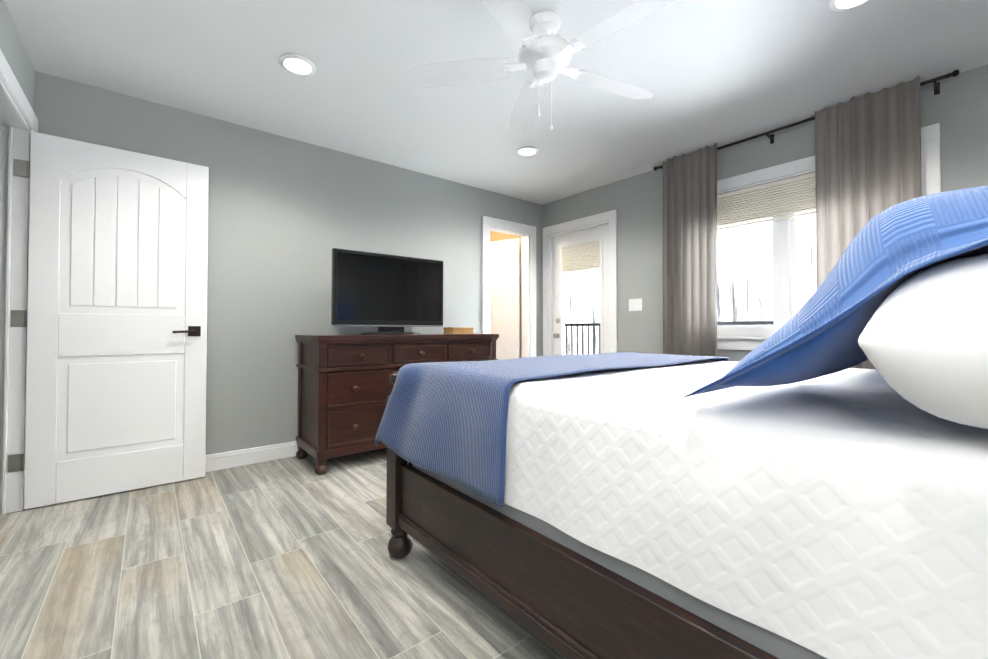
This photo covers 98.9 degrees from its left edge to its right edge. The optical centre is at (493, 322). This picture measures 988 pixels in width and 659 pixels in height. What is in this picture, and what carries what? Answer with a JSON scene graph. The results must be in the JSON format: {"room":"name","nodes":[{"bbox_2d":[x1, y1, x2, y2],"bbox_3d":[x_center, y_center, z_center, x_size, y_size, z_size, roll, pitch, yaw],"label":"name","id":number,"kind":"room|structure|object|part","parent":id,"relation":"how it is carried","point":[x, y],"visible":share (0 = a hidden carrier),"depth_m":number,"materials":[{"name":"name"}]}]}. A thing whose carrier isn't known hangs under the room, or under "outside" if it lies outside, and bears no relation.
{"room":"bedroom","nodes":[
{"label":"bedroom","id":0,"kind":"room"},
{"bbox_2d":[0,0,34,127],"bbox_3d":[-1.324,-0.235,0.714,0.120,2.440,4.205,1,-1,-39],"label":"wall","id":1,"kind":"structure","parent":0,"point":[14,51],"depth_m":2.07,"materials":[{"name":"grey paint"}]},
{"bbox_2d":[8,131,208,509],"bbox_3d":[-2.235,-0.013,2.523,0.868,2.040,0.143,1,-1,-39],"label":"door","id":2,"kind":"structure","parent":1,"relation":"in","point":[116,362],"depth_m":2.49,"materials":[{"name":"white paint"}]},
{"bbox_3d":[-2.544,-0.040,2.263,0.060,1.670,0.012,1,-1,-39],"label":"door hinges","id":3,"kind":"part","parent":2,"relation":"part of","materials":[{"name":"grey metal"}]},
{"bbox_3d":[-1.970,0.058,2.738,0.185,0.120,0.143,1,-1,-39],"label":"handle","id":4,"kind":"part","parent":2,"relation":"part of","materials":[{"name":"brown metal"}]},
{"bbox_2d":[0,448,564,658],"bbox_3d":[-0.145,1.047,2.690,7.250,0.060,5.850,1,-1,-39],"label":"floor","id":5,"kind":"structure","parent":0,"point":[289,558],"depth_m":1.64,"materials":[{"name":"wood"}]},
{"bbox_2d":[295,334,498,474],"bbox_3d":[-0.731,0.565,3.491,1.566,0.930,0.579,1,-1,-39],"label":"dresser","id":6,"kind":"object","parent":5,"relation":"on","point":[345,386],"visible":0.54,"depth_m":3.02,"materials":[{"name":"brown wood"}]},
{"bbox_2d":[331,248,442,334],"bbox_3d":[-0.838,-0.224,3.468,0.960,0.648,0.270,1,-1,-39],"label":"tv","id":7,"kind":"object","parent":6,"relation":"on","point":[386,294],"visible":1,"depth_m":3.40,"materials":[{"name":"black plastic"}]},
{"bbox_2d":[443,327,473,333],"bbox_3d":[-0.318,0.075,3.813,0.228,0.060,0.162,1,-1,-39],"label":"box","id":8,"kind":"object","parent":6,"relation":"on","point":[458,330],"visible":1,"depth_m":3.75,"materials":[{"name":"beige wood"}]},
{"bbox_2d":[374,352,987,658],"bbox_3d":[0.879,0.234,1.486,1.725,1.528,2.357,1,-1,-39],"label":"bed","id":9,"kind":"object","parent":5,"relation":"on","point":[625,505],"visible":0.96,"depth_m":0.89,"materials":[{"name":"white fabric"}]},
{"bbox_2d":[374,352,729,506],"bbox_3d":[0.395,0.367,2.078,1.725,0.380,0.824,1,-1,-39],"label":"blanket","id":10,"kind":"object","parent":9,"relation":"on","point":[454,421],"depth_m":1.52,"materials":[{"name":"blue fabric"}]},
{"bbox_2d":[682,186,987,397],"bbox_3d":[0.863,-0.091,0.869,0.760,0.214,0.760,1,-32,-39],"label":"pillow sham","id":11,"kind":"object","parent":9,"relation":"on","point":[887,252],"visible":0.75,"depth_m":0.70,"materials":[{"name":"fabric"}]},
{"bbox_2d":[858,254,987,428],"bbox_3d":[1.013,0.028,0.651,0.780,0.278,0.560,1,-1,-39],"label":"pillow","id":12,"kind":"object","parent":9,"relation":"on","point":[923,340],"visible":1,"depth_m":0.57,"materials":[{"name":"fabric"}]},
{"bbox_2d":[35,71,542,454],"bbox_3d":[-1.566,-0.193,3.306,5.700,2.440,0.120,1,-1,-39],"label":"wall","id":13,"kind":"structure","parent":0,"point":[286,215],"depth_m":3.17,"materials":[{"name":"grey paint"}]},
{"bbox_2d":[0,49,940,514],"bbox_3d":[0.202,-0.082,2.122,4.272,2.180,4.223,1,-1,-39],"label":"trim","id":14,"kind":"structure","parent":13,"relation":"attached to","point":[14,191],"depth_m":2.47,"materials":[{"name":"white paint"}]},
{"bbox_2d":[4,0,987,204],"bbox_3d":[-0.734,-1.470,2.250,5.730,0.080,5.850,1,-1,-39],"label":"ceiling","id":15,"kind":"structure","parent":0,"point":[712,72],"depth_m":2.37,"materials":[{"name":"white paint"}]},
{"bbox_2d":[279,54,315,75],"bbox_3d":[-1.087,-1.422,2.342,0.189,0.011,0.189,-1,-1,45],"label":"recessed light","id":16,"kind":"object","parent":15,"relation":"in","point":[297,64],"depth_m":2.33,"materials":[{"name":"white paint"}]},
{"bbox_2d":[516,146,538,155],"bbox_3d":[0.272,-1.404,3.476,0.189,0.011,0.189,-1,-1,45],"label":"recessed light","id":17,"kind":"object","parent":15,"relation":"in","point":[525,150],"depth_m":3.46,"materials":[{"name":"white paint"}]},
{"bbox_2d":[410,0,674,130],"bbox_3d":[0.281,-1.177,1.997,1.284,0.514,1.258,1,-1,-39],"label":"ceiling fan","id":18,"kind":"object","parent":15,"relation":"hanging from","point":[545,54],"visible":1,"depth_m":1.98,"materials":[{"name":"white"}]},
{"bbox_2d":[829,0,870,11],"bbox_3d":[1.585,-1.430,1.849,0.189,0.011,0.189,-1,-1,45],"label":"recessed light","id":19,"kind":"object","parent":15,"relation":"in","point":[835,5],"depth_m":1.90,"materials":[{"name":"white paint"}]},
{"bbox_2d":[490,231,521,357],"bbox_3d":[-0.442,-0.163,5.141,1.360,2.440,1.305,1,-1,-39],"label":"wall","id":20,"kind":"structure","parent":0,"point":[496,236],"depth_m":5.28,"materials":[{"name":"paint"}]},
{"bbox_2d":[490,238,519,359],"bbox_3d":[0.056,0.033,5.106,0.585,2.030,0.035,-1,-1,33],"label":"door","id":21,"kind":"structure","parent":20,"relation":"attached to","point":[505,290],"depth_m":5.04,"materials":[{"name":"white paint"}]},
{"bbox_2d":[543,64,987,361],"bbox_3d":[1.450,-0.182,3.990,0.120,2.440,5.780,1,-1,-39],"label":"wall","id":22,"kind":"structure","parent":0,"point":[956,108],"depth_m":3.81,"materials":[{"name":"grey paint"}]},
{"bbox_2d":[553,224,608,354],"bbox_3d":[0.942,0.015,4.598,0.130,2.067,0.824,1,-1,-39],"label":"balcony door","id":23,"kind":"structure","parent":22,"relation":"in","point":[580,250],"depth_m":4.62,"materials":[{"name":"white paint"}]},
{"bbox_2d":[629,298,641,310],"bbox_3d":[1.343,-0.165,4.018,0.010,0.117,0.140,1,-1,-39],"label":"switch plate","id":24,"kind":"object","parent":22,"relation":"attached to","point":[635,304],"visible":1,"depth_m":4.01,"materials":[{"name":"white paint"}]},
{"bbox_2d":[717,212,815,335],"bbox_3d":[2.164,-0.480,3.144,0.066,1.170,1.440,1,-1,-39],"label":"window","id":25,"kind":"structure","parent":22,"relation":"in","point":[785,270],"depth_m":3.14,"materials":[{"name":"white plastic"}]},
{"bbox_2d":[717,172,815,230],"bbox_3d":[2.127,-0.903,3.121,0.035,0.286,1.400,1,-1,-39],"label":"window blind","id":26,"kind":"object","parent":25,"relation":"attached to","point":[797,194],"visible":0.29,"depth_m":3.18,"materials":[{"name":"white fabric"}]},
{"bbox_2d":[653,70,959,170],"bbox_3d":[2.043,-1.367,3.092,0.119,0.070,1.842,1,-1,-39],"label":"curtain rod","id":27,"kind":"object","parent":22,"relation":"attached to","point":[954,73],"visible":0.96,"depth_m":2.95,"materials":[{"name":"brown metal"}]},
{"bbox_2d":[663,143,716,356],"bbox_3d":[1.593,-0.195,3.472,0.087,2.420,0.466,1,-1,-39],"label":"curtain","id":28,"kind":"object","parent":27,"relation":"hanging from","point":[690,253],"visible":0.56,"depth_m":3.49,"materials":[{"name":"fabric"}]},
{"bbox_2d":[815,76,921,369],"bbox_3d":[2.295,-0.209,2.612,0.085,2.420,0.504,1,-1,-39],"label":"curtain","id":29,"kind":"object","parent":27,"relation":"hanging from","point":[868,156],"visible":0.48,"depth_m":2.65,"materials":[{"name":"fabric"}]},
{"label":"outside","id":30,"kind":"structure","parent":0,"visible":0},
{"bbox_2d":[564,210,815,354],"bbox_3d":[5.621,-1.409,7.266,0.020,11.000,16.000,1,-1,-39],"label":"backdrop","id":31,"kind":"structure","parent":30,"point":[761,300],"depth_m":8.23,"materials":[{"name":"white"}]},
{"bbox_3d":[2.136,1.120,4.385,1.470,0.090,6.000,1,-1,-39],"label":"deck","id":32,"kind":"object","parent":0,"visible":0},
{"bbox_2d":[564,321,772,354],"bbox_3d":[2.638,0.526,4.785,0.060,1.110,6.030,1,-1,-39],"label":"railing","id":33,"kind":"object","parent":32,"relation":"on","point":[718,323],"depth_m":6.21,"materials":[{"name":"grey metal"}]}
]}

